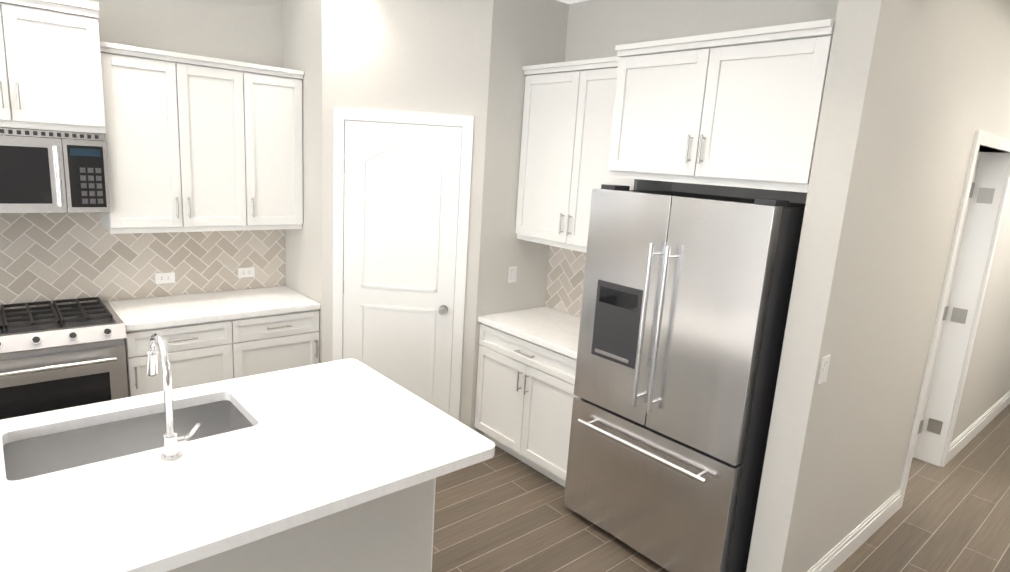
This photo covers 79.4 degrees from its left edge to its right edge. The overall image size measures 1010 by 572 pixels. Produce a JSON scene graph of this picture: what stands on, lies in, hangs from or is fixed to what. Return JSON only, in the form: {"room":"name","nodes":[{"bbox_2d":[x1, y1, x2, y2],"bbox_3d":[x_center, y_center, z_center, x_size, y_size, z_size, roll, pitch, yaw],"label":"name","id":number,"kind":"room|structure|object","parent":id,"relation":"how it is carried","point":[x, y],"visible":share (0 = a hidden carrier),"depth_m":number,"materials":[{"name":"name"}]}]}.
{"room":"kitchen","nodes":[
{"label":"kitchen","id":0,"kind":"room"},
{"bbox_2d":[0,0,282,301],"bbox_3d":[-2.923,-0.475,3.635,3.100,3.000,0.350,-6,15,-40],"label":"wall","id":1,"kind":"structure","parent":0,"point":[247,31],"depth_m":3.93,"materials":[{"name":"beige paint"}]},
{"bbox_2d":[0,0,105,133],"bbox_3d":[-2.599,-1.162,3.156,0.800,0.662,0.502,-6,15,-40],"label":"upper cabinet","id":2,"kind":"object","parent":1,"relation":"attached to","point":[50,69],"visible":1,"depth_m":3.12,"materials":[{"name":"white paint"}]},
{"bbox_2d":[0,128,109,213],"bbox_3d":[-2.645,-0.627,3.281,0.796,0.435,0.468,-6,15,-40],"label":"microwave","id":3,"kind":"object","parent":2,"relation":"attached to","point":[43,171],"visible":1,"depth_m":3.23,"materials":[{"name":"silver metal"}]},
{"bbox_2d":[0,213,285,309],"bbox_3d":[-2.821,-0.204,3.552,3.098,0.683,0.008,-6,15,-40],"label":"backsplash","id":4,"kind":"structure","parent":1,"relation":"attached to","point":[51,257],"depth_m":3.87,"materials":[{"name":"beige tile"}]},
{"bbox_2d":[155,272,174,283],"bbox_3d":[-2.271,-0.053,4.067,0.115,0.070,0.007,-6,15,-40],"label":"outlet","id":5,"kind":"object","parent":1,"relation":"attached to","point":[161,278],"visible":1,"depth_m":4.06,"materials":[{"name":"white plastic"}]},
{"bbox_2d":[94,41,303,233],"bbox_3d":[-1.919,-0.895,3.906,1.147,1.055,0.388,-6,15,-40],"label":"upper cabinet","id":6,"kind":"object","parent":1,"relation":"attached to","point":[195,143],"visible":0.85,"depth_m":3.74,"materials":[{"name":"white paint"}]},
{"bbox_2d":[238,267,254,277],"bbox_3d":[-1.873,-0.098,4.407,0.115,0.070,0.007,-6,15,-40],"label":"outlet","id":7,"kind":"object","parent":1,"relation":"attached to","point":[246,272],"visible":1,"depth_m":4.41,"materials":[{"name":"white plastic"}]},
{"bbox_2d":[282,0,568,435],"bbox_3d":[-0.687,-0.542,4.640,1.600,3.000,1.750,-6,15,-40],"label":"wall","id":8,"kind":"structure","parent":0,"point":[462,57],"depth_m":3.91,"materials":[{"name":"beige paint"}]},
{"bbox_2d":[343,120,461,414],"bbox_3d":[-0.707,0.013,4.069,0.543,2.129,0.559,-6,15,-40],"label":"pantry door","id":9,"kind":"structure","parent":8,"relation":"in","point":[401,192],"depth_m":4.02,"materials":[{"name":"white paint"}]},
{"bbox_2d":[332,108,473,420],"bbox_3d":[-0.710,-0.020,4.070,0.900,2.210,0.016,4,12,4],"label":"door frame","id":10,"kind":"structure","parent":8,"relation":"attached to","point":[464,122],"depth_m":3.97,"materials":[{"name":"white paint"}]},
{"bbox_2d":[508,266,516,282],"bbox_3d":[0.054,-0.080,4.220,0.070,0.115,0.008,-6,15,-40],"label":"light switch","id":11,"kind":"object","parent":8,"relation":"attached to","point":[512,274],"visible":1,"depth_m":4.21,"materials":[{"name":"white plastic"}]},
{"bbox_2d":[557,0,587,3],"bbox_3d":[0.276,-1.354,1.162,15.400,0.120,11.000,-6,15,-40],"label":"ceiling","id":12,"kind":"structure","parent":0,"point":[570,1],"depth_m":4.00,"materials":[{"name":"white paint"}]},
{"bbox_2d":[546,0,838,316],"bbox_3d":[1.065,-0.237,3.711,0.200,3.000,2.010,-6,15,-40],"label":"wall","id":13,"kind":"structure","parent":0,"point":[599,29],"depth_m":3.48,"materials":[{"name":"beige paint"}]},
{"bbox_2d":[545,246,585,316],"bbox_3d":[0.631,-0.094,4.076,0.008,0.683,0.964,-6,15,-40],"label":"backsplash","id":14,"kind":"structure","parent":13,"relation":"attached to","point":[565,279],"depth_m":4.31,"materials":[{"name":"beige tile"}]},
{"bbox_2d":[515,56,671,252],"bbox_3d":[0.532,-0.792,3.803,0.388,1.120,0.962,-6,15,-40],"label":"upper cabinet","id":15,"kind":"object","parent":13,"relation":"attached to","point":[568,110],"visible":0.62,"depth_m":3.75,"materials":[{"name":"white paint"}]},
{"bbox_2d":[608,19,834,192],"bbox_3d":[1.105,-0.816,2.937,0.630,0.650,1.037,-6,15,-40],"label":"upper cabinet","id":16,"kind":"object","parent":13,"relation":"attached to","point":[740,108],"visible":0.85,"depth_m":2.68,"materials":[{"name":"white paint"}]},
{"bbox_2d":[432,404,1009,571],"bbox_3d":[0.082,1.695,1.796,15.400,0.120,11.000,-6,15,-40],"label":"floor","id":17,"kind":"structure","parent":0,"point":[501,510],"depth_m":3.45,"materials":[{"name":"brown wood"}]},
{"bbox_2d":[0,297,128,419],"bbox_3d":[-2.642,0.626,3.445,0.800,0.960,0.697,-6,15,-40],"label":"gas range","id":18,"kind":"object","parent":17,"relation":"on","point":[54,356],"visible":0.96,"depth_m":3.28,"materials":[{"name":"silver metal"}]},
{"bbox_2d":[124,309,318,396],"bbox_3d":[-1.924,0.578,4.109,1.147,0.874,0.654,-6,15,-40],"label":"base cabinet","id":19,"kind":"object","parent":17,"relation":"on","point":[207,352],"visible":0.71,"depth_m":3.82,"materials":[{"name":"white paint"}]},
{"bbox_2d":[107,286,319,331],"bbox_3d":[-1.900,0.128,4.020,1.148,0.040,0.627,-6,15,-40],"label":"countertop","id":20,"kind":"structure","parent":19,"relation":"on","point":[152,313],"depth_m":3.91,"materials":[{"name":"white stone"}]},
{"bbox_2d":[167,478,435,571],"bbox_3d":[-1.405,1.023,2.127,2.249,0.874,0.779,-6,15,-40],"label":"kitchen island","id":21,"kind":"object","parent":17,"relation":"on","point":[393,532],"visible":0.12,"depth_m":2.32,"materials":[{"name":"beige paint"}]},
{"bbox_2d":[0,359,494,571],"bbox_3d":[-1.382,0.611,1.855,2.595,0.040,1.170,-6,15,-40],"label":"island countertop","id":22,"kind":"structure","parent":21,"relation":"on","point":[316,441],"depth_m":1.97,"materials":[{"name":"white stone"}]},
{"bbox_2d":[3,400,252,480],"bbox_3d":[-1.349,0.664,2.245,0.770,0.215,0.420,-6,15,-40],"label":"undermount sink basin","id":23,"kind":"object","parent":22,"relation":"in","point":[39,455],"visible":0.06,"depth_m":2.35,"materials":[{"name":"silver metal"}]},
{"bbox_2d":[146,333,199,459],"bbox_3d":[-1.150,0.355,2.086,0.111,0.397,0.308,-6,15,-40],"label":"kitchen faucet","id":24,"kind":"object","parent":22,"relation":"on","point":[172,440],"visible":1,"depth_m":2.01,"materials":[{"name":"silver metal"}]},
{"bbox_2d":[474,323,576,486],"bbox_3d":[0.335,0.737,4.033,0.652,0.874,0.962,-6,15,-40],"label":"base cabinet","id":25,"kind":"object","parent":17,"relation":"on","point":[525,395],"visible":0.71,"depth_m":3.83,"materials":[{"name":"white paint"}]},
{"bbox_2d":[478,306,580,358],"bbox_3d":[0.369,0.288,3.943,0.625,0.040,0.964,-6,15,-40],"label":"countertop","id":26,"kind":"structure","parent":25,"relation":"on","point":[551,329],"depth_m":3.94,"materials":[{"name":"white stone"}]},
{"bbox_2d":[564,184,805,571],"bbox_3d":[0.943,0.452,3.159,0.757,1.862,0.960,-6,15,-40],"label":"refrigerator","id":27,"kind":"object","parent":17,"relation":"on","point":[685,306],"visible":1,"depth_m":2.83,"materials":[{"name":"silver metal"}]},
{"bbox_2d":[746,0,1009,571],"bbox_3d":[3.263,-0.198,4.194,5.350,3.000,0.150,-6,15,-40],"label":"wall","id":28,"kind":"structure","parent":0,"point":[916,94],"depth_m":2.72,"materials":[{"name":"beige paint"}]},
{"bbox_2d":[818,355,830,383],"bbox_3d":[1.321,0.345,2.514,0.070,0.115,0.008,-6,15,-40],"label":"light switch","id":29,"kind":"object","parent":28,"relation":"attached to","point":[824,369],"visible":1,"depth_m":2.50,"materials":[{"name":"white plastic"}]},
{"bbox_2d":[807,391,1009,571],"bbox_3d":[0.260,1.728,1.050,14.300,0.140,7.060,-6,15,-40],"label":"baseboard","id":30,"kind":"structure","parent":28,"relation":"attached to","point":[843,550],"depth_m":3.49,"materials":[{"name":"white paint"}]},
{"bbox_2d":[913,153,980,457],"bbox_3d":[2.858,0.102,4.601,0.220,2.182,0.851,-6,15,-40],"label":"hall door","id":31,"kind":"structure","parent":28,"relation":"in","point":[948,295],"depth_m":4.22,"materials":[{"name":"white paint"}]},
{"bbox_2d":[898,130,1009,509],"bbox_3d":[2.794,0.202,3.923,1.020,2.270,0.236,-6,15,-40],"label":"door frame","id":32,"kind":"structure","parent":28,"relation":"attached to","point":[981,224],"depth_m":4.11,"materials":[{"name":"white paint"}]}
]}

